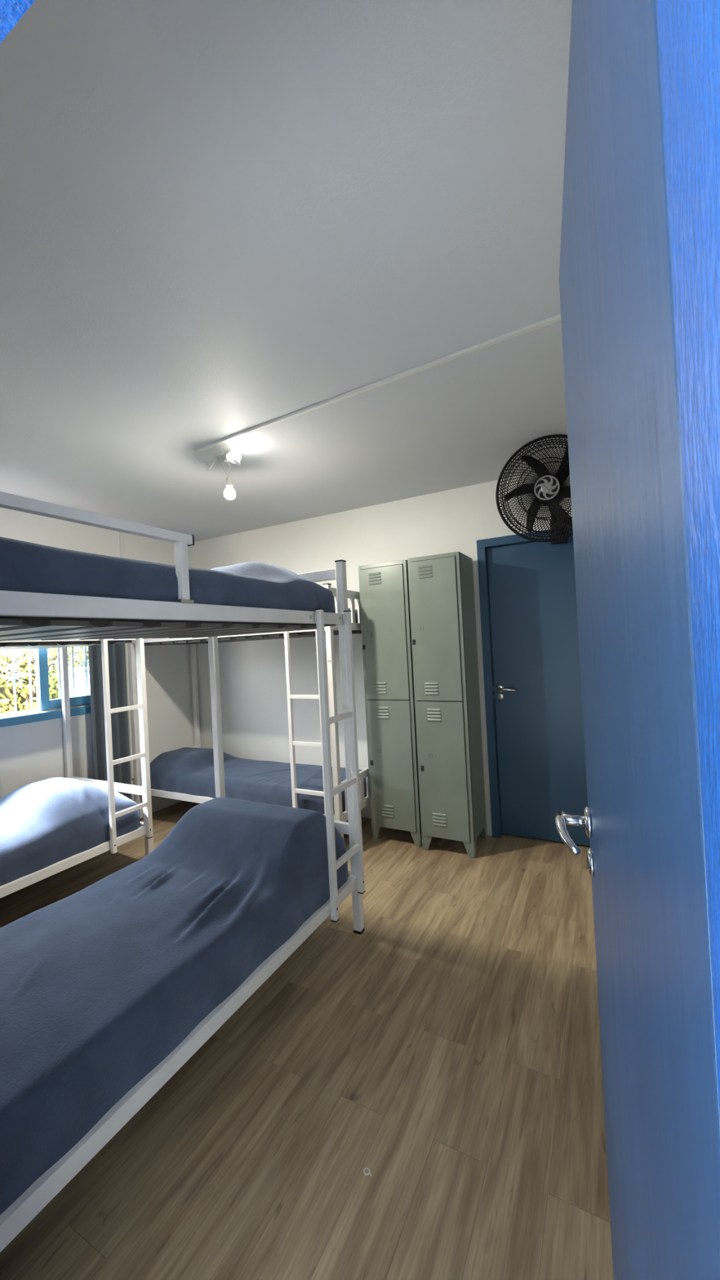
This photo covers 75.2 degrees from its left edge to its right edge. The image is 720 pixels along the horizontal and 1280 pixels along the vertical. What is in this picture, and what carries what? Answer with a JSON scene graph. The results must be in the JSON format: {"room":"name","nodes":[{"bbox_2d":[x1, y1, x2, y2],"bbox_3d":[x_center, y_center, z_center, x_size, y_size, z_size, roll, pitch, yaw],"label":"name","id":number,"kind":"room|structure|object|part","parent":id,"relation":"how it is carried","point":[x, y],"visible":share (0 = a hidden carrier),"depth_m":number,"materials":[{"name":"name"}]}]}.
{"room":"dormitory","nodes":[
{"label":"dormitory","id":0,"kind":"room"},
{"bbox_2d":[0,506,195,816],"bbox_3d":[-2.576,0.317,3.189,0.200,2.520,3.520,-3,-1,28],"label":"wall","id":1,"kind":"structure","parent":0,"point":[32,752],"depth_m":3.74,"materials":[{"name":"white paint"}]},
{"bbox_2d":[0,645,91,727],"bbox_3d":[-2.509,0.021,3.289,0.170,1.155,1.670,-3,-1,28],"label":"window","id":2,"kind":"structure","parent":1,"relation":"in","point":[46,708],"depth_m":3.48,"materials":[{"name":"blue paint"}]},
{"bbox_3d":[-2.469,0.536,3.278,0.115,0.004,1.570,-3,-1,28],"label":"sill","id":3,"kind":"part","parent":2,"relation":"part of","materials":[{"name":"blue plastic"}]},
{"bbox_3d":[-2.490,0.020,3.279,0.127,1.155,1.670,-3,-1,28],"label":"frame","id":4,"kind":"part","parent":2,"relation":"part of","materials":[{"name":"blue paint"}]},
{"bbox_3d":[-2.292,0.007,3.728,0.028,1.034,0.560,-3,-1,28],"label":"sash","id":5,"kind":"part","parent":2,"relation":"part of","materials":[{"name":"blue paint"}]},
{"bbox_3d":[-2.258,0.005,3.712,0.028,1.034,0.572,-3,-1,28],"label":"sash","id":6,"kind":"part","parent":2,"relation":"part of","materials":[{"name":"blue paint"}]},
{"bbox_2d":[119,531,133,778],"bbox_3d":[-2.012,0.115,4.042,0.018,2.160,0.038,-3,-1,28],"label":"cable trunking","id":7,"kind":"object","parent":1,"relation":"attached to","point":[122,536],"visible":0.53,"depth_m":4.03,"materials":[{"name":"white plastic"}]},
{"bbox_3d":[-2.413,-0.583,3.284,0.086,0.031,1.870,-3,-1,28],"label":"curtain rod","id":8,"kind":"object","parent":1,"relation":"attached to","visible":0},
{"bbox_2d":[88,643,132,799],"bbox_3d":[-2.047,0.460,3.796,0.082,2.090,0.339,-3,-1,28],"label":"curtain","id":9,"kind":"object","parent":8,"relation":"hanging from","point":[116,652],"visible":0.38,"depth_m":3.81,"materials":[{"name":"grey fabric"}]},
{"bbox_2d":[0,0,572,542],"bbox_3d":[-1.063,-1.087,1.294,4.780,0.100,5.730,-3,-1,28],"label":"ceiling","id":10,"kind":"structure","parent":0,"point":[220,220],"depth_m":1.29,"materials":[{"name":"paint"}]},
{"bbox_2d":[193,448,241,471],"bbox_3d":[-0.763,-0.974,2.530,0.285,0.120,0.069,-3,0,13],"label":"ceiling light bulb","id":11,"kind":"object","parent":10,"relation":"attached to","point":[233,455],"visible":1,"depth_m":2.50,"materials":[{"name":"white glass"}]},
{"bbox_2d":[216,454,227,462],"bbox_3d":[-0.738,-0.976,2.510,0.060,0.039,0.038,-3,0,0],"label":"bulb socket","id":12,"kind":"object","parent":11,"relation":"attached to","point":[224,458],"depth_m":2.50,"materials":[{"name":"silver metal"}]},
{"bbox_3d":[-0.652,-0.988,2.509,0.023,0.062,0.062,-3,0,0],"label":"bulb","id":13,"kind":"part","parent":11,"relation":"part of","materials":[{"name":"white glass"}]},
{"bbox_2d":[221,450,235,499],"bbox_3d":[-0.750,-0.909,2.600,0.068,0.231,0.147,-3,0,15],"label":"hanging light bulb","id":14,"kind":"object","parent":10,"relation":"hanging from","point":[229,493],"visible":0.99,"depth_m":2.62,"materials":[{"name":"white glass"}]},
{"bbox_2d":[225,476,233,486],"bbox_3d":[-0.739,-0.891,2.638,0.048,0.054,0.048,-3,-1,28],"label":"bulb socket","id":15,"kind":"object","parent":14,"relation":"attached to","point":[228,479],"depth_m":2.62,"materials":[{"name":"white plastic"}]},
{"bbox_3d":[-0.734,-0.804,2.638,0.062,0.020,0.062,-3,-1,28],"label":"bulb","id":16,"kind":"part","parent":14,"relation":"part of","materials":[{"name":"white glass"}]},
{"bbox_2d":[195,313,561,452],"bbox_3d":[0.263,-1.093,1.867,2.677,0.013,0.022,-3,-1,30],"label":"cable cover","id":17,"kind":"object","parent":10,"relation":"attached to","point":[555,318],"visible":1,"depth_m":1.92,"materials":[{"name":"white plastic"}]},
{"bbox_2d":[0,800,613,1279],"bbox_3d":[-0.452,1.502,2.179,4.780,0.080,3.680,-3,-1,28],"label":"floor","id":18,"kind":"structure","parent":0,"point":[448,1049],"depth_m":1.42,"materials":[{"name":"brown wood"}]},
{"bbox_2d":[0,638,153,897],"bbox_3d":[-2.279,0.637,2.464,0.947,1.838,1.997,-3,-1,28],"label":"bunk bed","id":19,"kind":"object","parent":18,"relation":"on","point":[145,828],"visible":0.56,"depth_m":3.02,"materials":[{"name":"white metal"}]},
{"bbox_2d":[0,640,131,649],"bbox_3d":[-2.326,-0.021,2.476,0.831,0.162,1.871,-3,-1,28],"label":"mattress","id":20,"kind":"object","parent":19,"relation":"on","point":[86,642],"visible":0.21,"depth_m":2.83,"materials":[{"name":"grey"}]},
{"bbox_3d":[-2.222,0.639,3.539,0.040,1.822,0.040,-3,-1,28],"label":"post","id":21,"kind":"part","parent":19,"relation":"part of","materials":[{"name":"white metal"}]},
{"bbox_3d":[-1.937,-0.010,2.271,0.030,0.053,1.915,-3,-1,28],"label":"rail","id":22,"kind":"part","parent":19,"relation":"part of","materials":[{"name":"white metal"}]},
{"bbox_3d":[-1.875,1.276,2.262,0.038,0.051,1.915,-3,-1,28],"label":"rail","id":23,"kind":"part","parent":19,"relation":"part of","materials":[{"name":"white metal"}]},
{"bbox_3d":[-1.450,0.596,3.131,0.040,1.822,0.040,-3,-1,28],"label":"post","id":24,"kind":"part","parent":19,"relation":"part of","materials":[{"name":"white metal"}]},
{"bbox_3d":[-2.262,1.236,2.466,0.831,0.149,1.871,-3,-1,28],"label":"mattress","id":25,"kind":"object","parent":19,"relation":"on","visible":0},
{"bbox_2d":[0,777,140,886],"bbox_3d":[-2.269,1.114,2.467,0.881,0.362,1.911,-3,-1,28],"label":"blanket","id":26,"kind":"object","parent":25,"relation":"on","point":[44,823],"visible":0.89,"depth_m":2.74,"materials":[{"name":"fabric"}]},
{"bbox_2d":[0,491,365,1252],"bbox_3d":[-0.881,0.560,1.659,0.957,1.838,1.982,-3,-1,28],"label":"bunk bed","id":27,"kind":"object","parent":18,"relation":"on","point":[45,1188],"visible":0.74,"depth_m":1.47,"materials":[{"name":"white metal"}]},
{"bbox_3d":[-0.765,-0.307,1.053,0.028,0.028,0.967,-3,-1,28],"label":"guard rail","id":28,"kind":"part","parent":27,"relation":"part of","materials":[{"name":"white metal"}]},
{"bbox_2d":[0,595,335,640],"bbox_3d":[-0.928,-0.099,1.671,0.841,0.162,1.856,-3,-1,28],"label":"mattress","id":29,"kind":"object","parent":27,"relation":"on","point":[27,621],"visible":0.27,"depth_m":1.50,"materials":[{"name":"grey"}]},
{"bbox_2d":[0,536,335,613],"bbox_3d":[-0.934,-0.211,1.672,0.891,0.293,1.894,-3,-1,28],"label":"blanket","id":30,"kind":"object","parent":29,"relation":"on","point":[24,566],"visible":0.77,"depth_m":1.34,"materials":[{"name":"blue fabric"}]},
{"bbox_3d":[-0.535,-0.088,1.463,0.030,0.053,1.900,-3,-1,28],"label":"rail","id":31,"kind":"part","parent":27,"relation":"part of","materials":[{"name":"white metal"}]},
{"bbox_3d":[-0.473,1.199,1.455,0.038,0.051,1.900,-3,-1,28],"label":"rail","id":32,"kind":"part","parent":27,"relation":"part of","materials":[{"name":"white metal"}]},
{"bbox_3d":[-0.551,-0.209,1.448,0.028,0.188,0.028,-3,-1,28],"label":"guard post","id":33,"kind":"part","parent":27,"relation":"part of","materials":[{"name":"white metal"}]},
{"bbox_3d":[-0.832,0.562,2.730,0.040,1.822,0.040,-3,-1,28],"label":"post","id":34,"kind":"part","parent":27,"relation":"part of","materials":[{"name":"white metal"}]},
{"bbox_3d":[-0.051,0.519,2.316,0.040,1.822,0.040,-3,-1,28],"label":"post","id":35,"kind":"part","parent":27,"relation":"part of","materials":[{"name":"white metal"}]},
{"bbox_3d":[-0.864,1.158,1.661,0.841,0.149,1.856,-3,-1,28],"label":"mattress","id":36,"kind":"object","parent":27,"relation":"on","visible":0},
{"bbox_2d":[0,797,348,1214],"bbox_3d":[-0.871,1.032,1.662,0.890,0.371,1.892,-3,-1,28],"label":"blanket","id":37,"kind":"object","parent":36,"relation":"on","point":[100,983],"visible":0.92,"depth_m":1.51,"materials":[{"name":"blue fabric"}]},
{"bbox_2d":[127,582,370,838],"bbox_3d":[-0.908,0.583,3.851,2.052,1.829,0.752,-3,-1,28],"label":"bunk bed","id":38,"kind":"object","parent":18,"relation":"on","point":[339,815],"visible":0.27,"depth_m":3.32,"materials":[{"name":"white metal"}]},
{"bbox_3d":[-1.947,0.633,4.033,0.040,1.813,0.040,-3,-1,28],"label":"post","id":39,"kind":"part","parent":38,"relation":"part of","materials":[{"name":"white metal"}]},
{"bbox_3d":[-1.630,0.622,4.634,0.040,1.813,0.040,-3,-1,28],"label":"post","id":40,"kind":"part","parent":38,"relation":"part of","materials":[{"name":"white metal"}]},
{"bbox_3d":[-1.093,-0.043,3.568,1.970,0.053,0.030,-3,-1,28],"label":"rail","id":41,"kind":"part","parent":38,"relation":"part of","materials":[{"name":"white metal"}]},
{"bbox_3d":[-1.026,1.244,3.561,1.970,0.051,0.038,-3,-1,28],"label":"rail","id":42,"kind":"part","parent":38,"relation":"part of","materials":[{"name":"white metal"}]},
{"bbox_2d":[145,630,361,645],"bbox_3d":[-0.935,-0.081,3.869,1.926,0.162,0.636,-3,-1,28],"label":"mattress","id":43,"kind":"object","parent":38,"relation":"on","point":[335,632],"visible":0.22,"depth_m":3.59,"materials":[{"name":"grey"}]},
{"bbox_2d":[334,606,358,622],"bbox_3d":[-0.938,-0.152,3.870,1.965,0.211,0.686,-3,-1,28],"label":"blanket","id":44,"kind":"object","parent":43,"relation":"on","point":[348,609],"visible":0.02,"depth_m":3.50,"materials":[{"name":"blue fabric"}]},
{"bbox_3d":[-0.173,0.536,3.094,0.040,1.813,0.040,-3,-1,28],"label":"post","id":45,"kind":"part","parent":38,"relation":"part of","materials":[{"name":"white metal"}]},
{"bbox_3d":[-0.046,-0.097,3.399,0.030,0.053,0.640,-3,-1,28],"label":"rail","id":46,"kind":"part","parent":38,"relation":"part of","materials":[{"name":"white metal"}]},
{"bbox_3d":[0.019,1.189,3.389,0.030,0.051,0.640,-3,-1,28],"label":"rail","id":47,"kind":"part","parent":38,"relation":"part of","materials":[{"name":"white metal"}]},
{"bbox_3d":[-0.871,1.176,3.859,1.926,0.149,0.636,-3,-1,28],"label":"mattress","id":48,"kind":"object","parent":38,"relation":"on","visible":0},
{"bbox_2d":[149,746,366,814],"bbox_3d":[-0.875,1.098,3.860,1.963,0.275,0.688,-3,-1,28],"label":"blanket","id":49,"kind":"object","parent":48,"relation":"on","point":[188,771],"visible":0.76,"depth_m":3.72,"materials":[{"name":"blue fabric"}]},
{"bbox_2d":[363,1167,371,1176],"bbox_3d":[0.021,1.428,1.254,0.026,0.004,0.018,-3,-1,28],"label":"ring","id":50,"kind":"object","parent":18,"relation":"on","point":[365,1168],"visible":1,"depth_m":1.25,"materials":[{"name":"beige"}]},
{"bbox_2d":[358,560,422,847],"bbox_3d":[0.279,0.442,3.456,0.375,1.985,0.364,-3,-1,28],"label":"locker","id":51,"kind":"object","parent":18,"relation":"on","point":[384,588],"visible":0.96,"depth_m":3.29,"materials":[{"name":"grey metal"}]},
{"bbox_2d":[368,572,381,584],"bbox_3d":[0.104,-0.439,3.332,0.092,0.083,0.007,-3,-1,28],"label":"vent","id":52,"kind":"object","parent":51,"relation":"attached to","point":[374,578],"depth_m":3.33,"materials":[{"name":"green metal"}]},
{"bbox_3d":[0.133,1.391,3.403,0.075,0.102,0.066,-3,-1,28],"label":"leg","id":53,"kind":"part","parent":51,"relation":"part of","materials":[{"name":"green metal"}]},
{"bbox_2d":[373,681,386,693],"bbox_3d":[0.143,0.341,3.326,0.092,0.083,0.007,-3,-1,28],"label":"vent","id":54,"kind":"object","parent":51,"relation":"attached to","point":[380,687],"depth_m":3.33,"materials":[{"name":"green metal"}]},
{"bbox_2d":[376,706,388,718],"bbox_3d":[0.160,0.516,3.320,0.092,0.083,0.007,-3,-1,28],"label":"vent","id":55,"kind":"object","parent":51,"relation":"attached to","point":[381,712],"depth_m":3.32,"materials":[{"name":"green metal"}]},
{"bbox_3d":[0.170,-0.048,3.316,0.337,0.941,0.013,-3,-1,28],"label":"locker door","id":56,"kind":"part","parent":51,"relation":"part of","materials":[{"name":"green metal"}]},
{"bbox_2d":[381,804,394,817],"bbox_3d":[0.196,1.213,3.315,0.092,0.083,0.007,-3,-1,28],"label":"vent","id":57,"kind":"object","parent":51,"relation":"attached to","point":[387,810],"depth_m":3.31,"materials":[{"name":"green metal"}]},
{"bbox_3d":[0.223,0.881,3.305,0.323,0.908,0.013,-3,-1,28],"label":"locker door","id":58,"kind":"part","parent":51,"relation":"part of","materials":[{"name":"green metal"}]},
{"bbox_3d":[0.398,1.377,3.262,0.075,0.102,0.066,-3,-1,28],"label":"leg","id":59,"kind":"part","parent":51,"relation":"part of","materials":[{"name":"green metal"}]},
{"bbox_2d":[407,551,487,858],"bbox_3d":[0.609,0.423,3.247,0.358,1.985,0.364,-3,-1,28],"label":"locker","id":60,"kind":"object","parent":18,"relation":"on","point":[442,589],"visible":1,"depth_m":3.10,"materials":[{"name":"grey metal"}]},
{"bbox_2d":[417,564,431,578],"bbox_3d":[0.436,-0.458,3.123,0.092,0.083,0.007,-3,-1,28],"label":"vent","id":61,"kind":"object","parent":60,"relation":"attached to","point":[424,571],"depth_m":3.12,"materials":[{"name":"green metal"}]},
{"bbox_3d":[0.470,1.373,3.190,0.075,0.102,0.066,-3,-1,28],"label":"leg","id":62,"kind":"part","parent":60,"relation":"part of","materials":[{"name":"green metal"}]},
{"bbox_2d":[424,681,438,694],"bbox_3d":[0.475,0.322,3.116,0.092,0.083,0.007,-3,-1,28],"label":"vent","id":63,"kind":"object","parent":60,"relation":"attached to","point":[430,687],"depth_m":3.12,"materials":[{"name":"green metal"}]},
{"bbox_2d":[426,708,440,720],"bbox_3d":[0.492,0.498,3.111,0.092,0.083,0.007,-3,-1,28],"label":"vent","id":64,"kind":"object","parent":60,"relation":"attached to","point":[433,714],"depth_m":3.11,"materials":[{"name":"green metal"}]},
{"bbox_3d":[0.500,-0.066,3.107,0.320,0.941,0.013,-3,-1,28],"label":"locker door","id":65,"kind":"part","parent":60,"relation":"part of","materials":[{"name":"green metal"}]},
{"bbox_2d":[432,812,446,826],"bbox_3d":[0.527,1.195,3.105,0.092,0.083,0.007,-3,-1,28],"label":"vent","id":66,"kind":"object","parent":60,"relation":"attached to","point":[439,819],"depth_m":3.10,"materials":[{"name":"green metal"}]},
{"bbox_3d":[0.553,0.863,3.097,0.306,0.908,0.013,-3,-1,28],"label":"locker door","id":67,"kind":"part","parent":60,"relation":"part of","materials":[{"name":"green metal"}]},
{"bbox_3d":[0.720,1.359,3.058,0.075,0.102,0.066,-3,-1,28],"label":"leg","id":68,"kind":"part","parent":60,"relation":"part of","materials":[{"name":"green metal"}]},
{"bbox_3d":[0.852,1.354,3.306,0.075,0.102,0.064,-3,-1,28],"label":"leg","id":69,"kind":"part","parent":60,"relation":"part of","materials":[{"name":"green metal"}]},
{"bbox_2d":[188,470,572,835],"bbox_3d":[0.305,0.175,3.745,4.780,2.520,0.160,-3,-1,28],"label":"wall","id":70,"kind":"structure","parent":0,"point":[253,680],"depth_m":4.03,"materials":[{"name":"white paint"}]},
{"bbox_2d":[476,526,590,846],"bbox_3d":[1.279,0.324,3.206,0.810,2.115,0.187,-3,-1,28],"label":"door","id":71,"kind":"structure","parent":70,"relation":"in","point":[527,590],"depth_m":3.22,"materials":[{"name":"blue paint"}]},
{"bbox_3d":[0.995,0.345,3.319,0.052,0.052,0.009,-3,-1,28],"label":"handle","id":72,"kind":"part","parent":71,"relation":"part of","materials":[{"name":"silver metal"}]},
{"bbox_3d":[0.999,0.403,3.320,0.046,0.046,0.007,-3,-1,28],"label":"keyhole plate","id":73,"kind":"part","parent":71,"relation":"part of","materials":[{"name":"silver metal"}]},
{"bbox_3d":[1.028,0.346,3.266,0.126,0.026,0.057,-3,-1,28],"label":"lever","id":74,"kind":"part","parent":71,"relation":"part of","materials":[{"name":"silver metal"}]},
{"bbox_2d":[495,434,573,544],"bbox_3d":[1.163,-0.844,2.818,0.577,0.572,0.643,-3,-1,28],"label":"wall fan","id":75,"kind":"object","parent":70,"relation":"attached to","point":[548,489],"visible":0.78,"depth_m":2.60,"materials":[{"name":"black plastic"}]},
{"bbox_3d":[0.935,-0.856,2.688,0.210,0.082,0.032,-3,-1,28],"label":"blade","id":76,"kind":"part","parent":75,"relation":"part of","materials":[{"name":"black plastic"}]},
{"bbox_3d":[1.004,-0.725,2.673,0.118,0.214,0.025,-3,-1,43],"label":"blade","id":77,"kind":"part","parent":75,"relation":"part of","materials":[{"name":"black plastic"}]},
{"bbox_3d":[0.994,-0.970,2.638,0.166,0.174,0.026,-3,0,17],"label":"blade","id":78,"kind":"part","parent":75,"relation":"part of","materials":[{"name":"black plastic"}]},
{"bbox_3d":[1.225,-0.766,2.928,0.036,0.157,0.355,-3,-1,28],"label":"arm","id":79,"kind":"part","parent":75,"relation":"part of","materials":[{"name":"black plastic"}]},
{"bbox_3d":[1.126,-0.714,2.605,0.159,0.167,0.050,-3,-1,28],"label":"blade","id":80,"kind":"part","parent":75,"relation":"part of","materials":[{"name":"black plastic"}]},
{"bbox_3d":[1.119,-0.961,2.576,0.107,0.207,0.048,-3,-1,39],"label":"blade","id":81,"kind":"part","parent":75,"relation":"part of","materials":[{"name":"black plastic"}]},
{"bbox_3d":[1.186,-0.830,2.559,0.209,0.076,0.044,-3,-1,28],"label":"blade","id":82,"kind":"part","parent":75,"relation":"part of","materials":[{"name":"black plastic"}]},
{"label":"outside","id":83,"kind":"structure","parent":0,"visible":0},
{"bbox_3d":[-7.346,1.953,5.051,10.120,0.065,26.000,-3,-1,28],"label":"ground","id":84,"kind":"structure","parent":83,"visible":0},
{"bbox_2d":[0,645,88,713],"bbox_3d":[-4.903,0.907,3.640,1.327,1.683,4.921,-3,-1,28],"label":"hedge","id":85,"kind":"object","parent":84,"relation":"on","point":[6,693],"visible":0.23,"depth_m":5.03,"materials":[{"name":"green plant"}]},
{"bbox_2d":[57,666,90,697],"bbox_3d":[-2.470,0.959,5.933,0.600,1.370,2.250,-3,-1,28],"label":"wall","id":86,"kind":"structure","parent":84,"relation":"on","point":[79,682],"depth_m":4.91,"materials":[{"name":"white paint"}]}
]}

